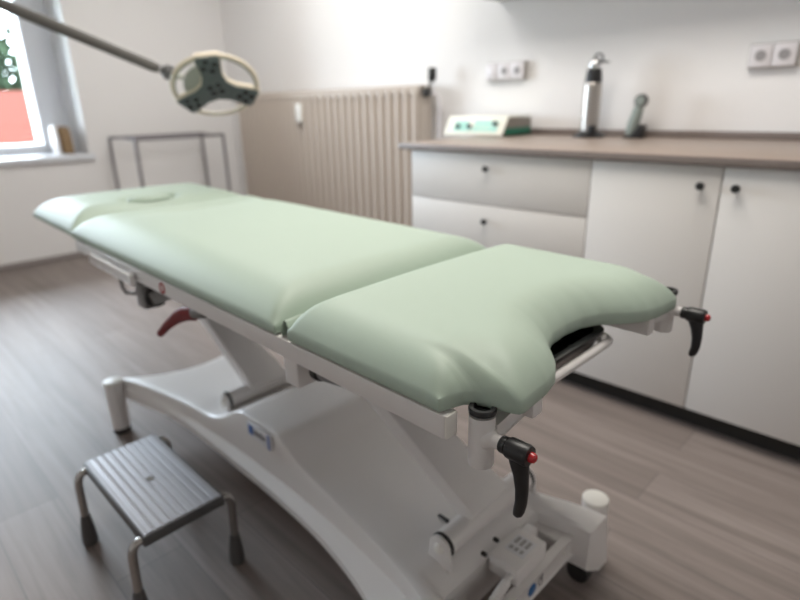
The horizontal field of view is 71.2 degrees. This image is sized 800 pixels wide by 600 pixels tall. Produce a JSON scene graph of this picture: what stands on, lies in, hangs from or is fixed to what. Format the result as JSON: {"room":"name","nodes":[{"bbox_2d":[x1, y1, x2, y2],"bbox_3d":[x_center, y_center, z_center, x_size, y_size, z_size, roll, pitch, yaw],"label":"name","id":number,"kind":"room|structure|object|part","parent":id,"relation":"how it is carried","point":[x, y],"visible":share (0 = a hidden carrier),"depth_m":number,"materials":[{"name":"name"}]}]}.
{"room":"examination room","nodes":[
{"label":"examination room","id":0,"kind":"room"},
{"bbox_2d":[0,0,241,264],"bbox_3d":[-3.339,-1.434,3.613,0.580,2.620,4.600,17,26,42],"label":"wall","id":1,"kind":"structure","parent":0,"point":[105,95],"depth_m":4.37,"materials":[{"name":"white paint"}]},
{"bbox_2d":[0,251,86,271],"bbox_3d":[-3.107,-0.153,3.837,0.014,0.045,4.586,17,26,42],"label":"baseboard","id":2,"kind":"structure","parent":1,"relation":"attached to","point":[10,266],"depth_m":4.21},
{"bbox_2d":[0,0,95,165],"bbox_3d":[-3.208,-1.610,3.558,0.465,1.517,1.957,17,26,42],"label":"window","id":3,"kind":"structure","parent":1,"relation":"in","point":[35,40],"depth_m":4.25,"materials":[{"name":"paint"}]},
{"bbox_3d":[-3.349,-1.659,3.687,0.070,1.505,1.897,17,26,42],"label":"frame","id":4,"kind":"part","parent":3,"relation":"part of","materials":[{"name":"paint"}]},
{"bbox_3d":[-3.167,-0.906,3.777,0.393,0.042,1.957,17,26,42],"label":"sill","id":5,"kind":"part","parent":3,"relation":"part of","materials":[{"name":"stone"}]},
{"bbox_2d":[49,125,74,154],"bbox_3d":[-2.594,-1.231,4.281,0.160,0.214,0.115,17,26,42],"label":"ornament","id":6,"kind":"object","parent":3,"relation":"on","point":[61,140],"visible":1,"depth_m":4.24,"materials":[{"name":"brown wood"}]},
{"bbox_2d":[0,256,799,599],"bbox_3d":[-0.928,0.581,1.832,7.712,0.100,5.000,17,26,42],"label":"floor","id":7,"kind":"structure","parent":0,"point":[694,512],"depth_m":1.67,"materials":[{"name":"brown wood"}]},
{"bbox_2d":[74,435,244,599],"bbox_3d":[-0.616,0.543,1.411,0.396,0.237,0.275,17,26,42],"label":"step stool","id":8,"kind":"object","parent":7,"relation":"on","point":[155,492],"visible":1,"depth_m":1.34,"materials":[{"name":"metal"}]},
{"bbox_3d":[-0.805,0.529,1.463,0.032,0.215,0.068,17,26,42],"label":"leg","id":9,"kind":"part","parent":8,"relation":"part of","materials":[{"name":"silver metal"}]},
{"bbox_3d":[-0.558,0.605,1.232,0.038,0.216,0.068,17,26,42],"label":"leg","id":10,"kind":"part","parent":8,"relation":"part of","materials":[{"name":"silver metal"}]},
{"bbox_3d":[-0.613,0.440,1.369,0.374,0.011,0.181,17,26,42],"label":"step plate","id":11,"kind":"part","parent":8,"relation":"part of","materials":[{"name":"metal"}]},
{"bbox_3d":[-0.673,0.482,1.589,0.032,0.215,0.068,17,26,42],"label":"leg","id":12,"kind":"part","parent":8,"relation":"part of","materials":[{"name":"silver metal"}]},
{"bbox_3d":[-0.426,0.558,1.358,0.038,0.216,0.068,17,26,42],"label":"leg","id":13,"kind":"part","parent":8,"relation":"part of","materials":[{"name":"silver metal"}]},
{"bbox_2d":[107,132,230,191],"bbox_3d":[-1.795,-0.868,4.509,0.452,0.897,0.782,17,26,42],"label":"rack","id":14,"kind":"object","parent":7,"relation":"on","point":[134,138],"visible":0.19,"depth_m":4.34,"materials":[{"name":"grey metal"}]},
{"bbox_3d":[-2.208,-0.820,4.398,0.023,0.873,0.024,17,26,42],"label":"leg","id":15,"kind":"part","parent":14,"relation":"part of","materials":[{"name":"grey metal"}]},
{"bbox_3d":[-1.887,-0.736,4.138,0.023,0.873,0.024,17,26,42],"label":"leg","id":16,"kind":"part","parent":14,"relation":"part of","materials":[{"name":"grey metal"}]},
{"bbox_3d":[-1.804,-1.280,4.364,0.441,0.024,0.762,17,26,42],"label":"frame","id":17,"kind":"part","parent":14,"relation":"part of","materials":[{"name":"grey metal"}]},
{"bbox_3d":[-1.681,-1.007,4.899,0.023,0.873,0.024,17,26,42],"label":"leg","id":18,"kind":"part","parent":14,"relation":"part of","materials":[{"name":"grey metal"}]},
{"bbox_3d":[-1.403,-0.908,4.599,0.023,0.873,0.024,17,26,42],"label":"leg","id":19,"kind":"part","parent":14,"relation":"part of","materials":[{"name":"grey metal"}]},
{"bbox_2d":[33,183,710,599],"bbox_3d":[-0.369,0.152,1.661,2.112,0.800,0.689,17,26,42],"label":"couch","id":20,"kind":"object","parent":7,"relation":"on","point":[380,329],"visible":1,"depth_m":1.21,"materials":[{"name":"green leather"}]},
{"bbox_3d":[-0.776,-0.088,1.511,0.305,0.038,0.026,17,26,42],"label":"accessory rail","id":21,"kind":"part","parent":20,"relation":"part of","materials":[{"name":"silver metal"}]},
{"bbox_3d":[-0.997,0.368,1.972,0.060,0.172,0.060,17,26,42],"label":"foot post","id":22,"kind":"part","parent":20,"relation":"part of","materials":[{"name":"white paint"}]},
{"bbox_2d":[33,183,240,235],"bbox_3d":[-0.958,-0.365,2.096,0.463,0.080,0.652,17,26,42],"label":"cushion","id":23,"kind":"object","parent":20,"relation":"on","point":[65,214],"depth_m":1.96,"materials":[{"name":"green leather"}]},
{"bbox_3d":[-0.647,-0.006,1.475,0.020,0.052,0.052,17,26,42],"label":"knob","id":24,"kind":"part","parent":20,"relation":"part of","materials":[{"name":"black plastic"}]},
{"bbox_3d":[-0.528,0.052,1.316,0.203,0.124,0.021,16,26,40],"label":"release lever","id":25,"kind":"part","parent":20,"relation":"part of","materials":[{"name":"red plastic"}]},
{"bbox_3d":[-0.637,0.025,1.931,0.629,0.405,0.132,17,26,42],"label":"lifting arm","id":26,"kind":"part","parent":20,"relation":"part of","materials":[{"name":"white paint"}]},
{"bbox_3d":[-0.370,0.356,1.472,0.110,0.046,0.006,17,26,42],"label":"maker plate","id":27,"kind":"part","parent":20,"relation":"part of","materials":[{"name":"white plastic"}]},
{"bbox_3d":[-0.463,-0.003,1.240,1.486,0.052,0.026,17,26,42],"label":"rail","id":28,"kind":"part","parent":20,"relation":"part of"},
{"bbox_2d":[71,196,485,333],"bbox_3d":[-0.387,-0.182,1.565,1.125,0.086,0.660,17,26,42],"label":"cushion","id":29,"kind":"object","parent":20,"relation":"on","point":[258,264],"depth_m":1.31,"materials":[{"name":"green leather"}]},
{"bbox_3d":[-0.029,0.206,1.358,0.629,0.405,0.132,17,26,42],"label":"lifting arm","id":30,"kind":"part","parent":20,"relation":"part of","materials":[{"name":"white paint"}]},
{"bbox_2d":[287,244,676,414],"bbox_3d":[0.185,0.004,1.034,0.437,0.075,0.660,17,26,42],"label":"cushion","id":31,"kind":"object","parent":20,"relation":"on","point":[478,330],"depth_m":0.90,"materials":[{"name":"green leather"}]},
{"bbox_2d":[468,402,537,517],"bbox_3d":[0.157,0.207,0.765,0.104,0.143,0.104,17,26,42],"label":"clamp","id":32,"kind":"object","parent":20,"relation":"attached to","point":[489,422],"depth_m":0.73,"materials":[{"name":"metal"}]},
{"bbox_3d":[0.344,0.552,1.298,0.080,0.042,0.037,17,26,42],"label":"bar arm","id":33,"kind":"part","parent":20,"relation":"part of","materials":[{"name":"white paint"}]},
{"bbox_2d":[550,325,603,369],"bbox_3d":[0.199,0.076,1.034,0.258,0.044,0.288,17,26,42],"label":"drip tray","id":34,"kind":"object","parent":20,"relation":"on","point":[575,348],"depth_m":0.99,"materials":[{"name":"black"}]},
{"bbox_2d":[554,332,612,383],"bbox_3d":[0.192,0.085,1.028,0.280,0.036,0.342,17,26,42],"label":"rail","id":35,"kind":"object","parent":20,"relation":"on","point":[573,350],"depth_m":0.98,"materials":[{"name":"silver metal"}]},
{"bbox_3d":[0.476,0.556,1.381,0.060,0.150,0.060,17,26,42],"label":"foot post","id":36,"kind":"part","parent":20,"relation":"part of","materials":[{"name":"white paint"}]},
{"bbox_2d":[653,286,710,356],"bbox_3d":[0.534,0.053,1.089,0.104,0.127,0.104,17,26,42],"label":"clamp","id":37,"kind":"object","parent":20,"relation":"attached to","point":[665,299],"depth_m":1.08,"materials":[{"name":"plastic"}]},
{"bbox_2d":[412,150,592,384],"bbox_3d":[0.654,-0.262,2.638,0.860,0.894,0.876,17,26,42],"label":"drawers","id":38,"kind":"object","parent":7,"relation":"on","point":[489,200],"visible":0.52,"depth_m":2.22,"materials":[{"name":"white plastic"}]},
{"bbox_3d":[0.347,-0.323,2.302,0.025,0.025,0.026,17,26,42],"label":"knob","id":39,"kind":"part","parent":38,"relation":"part of","materials":[{"name":"black plastic"}]},
{"bbox_3d":[0.343,-0.524,2.231,0.025,0.025,0.026,17,26,42],"label":"knob","id":40,"kind":"part","parent":38,"relation":"part of","materials":[{"name":"black plastic"}]},
{"bbox_3d":[0.370,-0.285,2.326,0.856,0.216,0.019,17,26,42],"label":"drawer","id":41,"kind":"part","parent":38,"relation":"part of","materials":[{"name":"white laminate"}]},
{"bbox_3d":[0.366,-0.486,2.256,0.856,0.201,0.019,17,26,42],"label":"drawer","id":42,"kind":"part","parent":38,"relation":"part of","materials":[{"name":"white laminate"}]},
{"bbox_2d":[398,128,799,170],"bbox_3d":[0.933,-0.624,2.217,1.782,0.056,0.872,17,26,42],"label":"countertop","id":43,"kind":"structure","parent":38,"relation":"on","point":[760,150],"depth_m":2.13,"materials":[{"name":"laminate"}]},
{"bbox_2d":[444,115,531,135],"bbox_3d":[0.466,-0.931,2.976,0.377,0.100,0.276,17,26,42],"label":"medical device","id":44,"kind":"object","parent":43,"relation":"on","point":[475,125],"visible":1,"depth_m":2.88,"materials":[{"name":"white plastic"}]},
{"bbox_3d":[0.485,-0.981,2.980,0.369,0.006,0.219,17,26,42],"label":"lid","id":45,"kind":"part","parent":44,"relation":"part of","materials":[{"name":"white plastic"}]},
{"bbox_2d":[572,53,609,137],"bbox_3d":[0.892,-0.947,2.592,0.150,0.366,0.150,17,26,42],"label":"handheld scope","id":46,"kind":"object","parent":43,"relation":"on","point":[592,93],"visible":1,"depth_m":2.57,"materials":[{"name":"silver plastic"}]},
{"bbox_2d":[623,94,648,138],"bbox_3d":[1.052,-0.818,2.486,0.085,0.187,0.056,17,26,42],"label":"handheld scope","id":47,"kind":"object","parent":43,"relation":"on","point":[633,129],"visible":1,"depth_m":2.47,"materials":[{"name":"grey plastic"}]},
{"bbox_3d":[1.047,-0.805,2.495,0.070,0.140,0.038,17,26,42],"label":"handle","id":48,"kind":"part","parent":47,"relation":"part of","materials":[{"name":"grey plastic"}]},
{"bbox_2d":[574,160,799,460],"bbox_3d":[1.258,-0.076,2.073,0.832,0.894,0.876,17,26,42],"label":"base cabinet","id":49,"kind":"object","parent":7,"relation":"on","point":[727,239],"visible":0.84,"depth_m":1.77,"materials":[{"name":"white plastic"}]},
{"bbox_3d":[0.826,-0.059,1.931,0.412,0.810,0.019,17,26,42],"label":"door","id":50,"kind":"part","parent":49,"relation":"part of","materials":[{"name":"white laminate"}]},
{"bbox_3d":[0.914,-0.347,1.698,0.025,0.025,0.026,17,26,42],"label":"knob","id":51,"kind":"part","parent":49,"relation":"part of","materials":[{"name":"black plastic"}]},
{"bbox_3d":[0.983,-0.326,1.633,0.025,0.025,0.026,17,26,42],"label":"knob","id":52,"kind":"part","parent":49,"relation":"part of","materials":[{"name":"black plastic"}]},
{"bbox_3d":[1.123,0.032,1.653,0.413,0.810,0.019,17,26,42],"label":"door","id":53,"kind":"part","parent":49,"relation":"part of","materials":[{"name":"white laminate"}]},
{"bbox_2d":[220,0,799,195],"bbox_3d":[0.728,-1.300,2.985,7.712,2.620,0.200,17,26,42],"label":"wall","id":54,"kind":"structure","parent":0,"point":[689,57],"depth_m":2.87,"materials":[{"name":"white paint"}]},
{"bbox_2d":[237,67,440,226],"bbox_3d":[-0.539,-0.971,4.145,2.176,1.282,0.190,17,26,42],"label":"radiator","id":55,"kind":"object","parent":54,"relation":"attached to","point":[336,150],"visible":0.73,"depth_m":3.91,"materials":[{"name":"beige metal"}]},
{"bbox_2d":[486,60,527,80],"bbox_3d":[0.568,-1.229,2.999,0.250,0.091,0.040,17,26,42],"label":"wall sockets","id":56,"kind":"object","parent":54,"relation":"attached to","point":[513,70],"visible":1,"depth_m":2.98,"materials":[{"name":"plastic"}]},
{"bbox_3d":[0.502,-1.244,3.045,0.078,0.083,0.010,17,26,42],"label":"frame","id":57,"kind":"part","parent":56,"relation":"part of","materials":[{"name":"plastic"}]},
{"bbox_3d":[0.560,-1.226,2.991,0.078,0.083,0.010,17,26,42],"label":"frame","id":58,"kind":"part","parent":56,"relation":"part of","materials":[{"name":"plastic"}]},
{"bbox_3d":[0.617,-1.208,2.938,0.078,0.083,0.010,17,26,42],"label":"frame","id":59,"kind":"part","parent":56,"relation":"part of","materials":[{"name":"plastic"}]},
{"bbox_2d":[747,40,799,68],"bbox_3d":[1.453,-0.953,2.173,0.169,0.091,0.038,17,26,42],"label":"wall sockets","id":60,"kind":"object","parent":54,"relation":"attached to","point":[787,53],"visible":1,"depth_m":2.16,"materials":[{"name":"plastic"}]},
{"bbox_3d":[1.416,-0.958,2.192,0.078,0.083,0.010,17,26,42],"label":"frame","id":61,"kind":"part","parent":60,"relation":"part of","materials":[{"name":"plastic"}]},
{"bbox_3d":[1.473,-0.941,2.138,0.078,0.083,0.010,17,26,42],"label":"frame","id":62,"kind":"part","parent":60,"relation":"part of","materials":[{"name":"plastic"}]},
{"bbox_3d":[-0.983,-1.985,0.932,7.712,0.100,5.000,17,26,42],"label":"ceiling","id":63,"kind":"structure","parent":0,"visible":0},
{"bbox_2d":[0,0,259,115],"bbox_3d":[-1.449,-1.497,2.087,1.697,1.566,0.288,-1,19,1],"label":"lamp","id":64,"kind":"object","parent":63,"relation":"hanging from","point":[205,82],"visible":1,"depth_m":2.24,"materials":[{"name":"cream plastic"},{"name":"grey metal"},{"name":"dark grey plastic"}]},
{"bbox_3d":[-1.488,-1.140,2.219,1.019,0.462,0.052,0,19,3],"label":"spring arm","id":65,"kind":"part","parent":64,"relation":"part of"},
{"bbox_3d":[-0.747,-0.887,2.316,0.266,0.206,0.279,17,26,42],"label":"plate","id":66,"kind":"part","parent":64,"relation":"part of","materials":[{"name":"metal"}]},
{"label":"outside","id":67,"kind":"structure","parent":0,"visible":0},
{"bbox_3d":[-25.052,-3.914,28.948,63.988,0.200,100.000,17,26,42],"label":"ground","id":68,"kind":"structure","parent":67,"visible":0},
{"bbox_2d":[0,23,24,90],"bbox_3d":[-15.236,-6.641,22.770,3.696,8.651,3.678,17,26,42],"label":"tree","id":69,"kind":"object","parent":68,"relation":"on","point":[6,84],"visible":0.12,"depth_m":21.15,"materials":[{"name":"green plant"}]},
{"bbox_2d":[0,91,36,144],"bbox_3d":[-11.228,-2.968,16.274,8.200,5.850,12.800,17,26,42],"label":"house","id":70,"kind":"structure","parent":68,"relation":"on","point":[16,126],"depth_m":14.16,"materials":[{"name":"red tile"}]}
]}

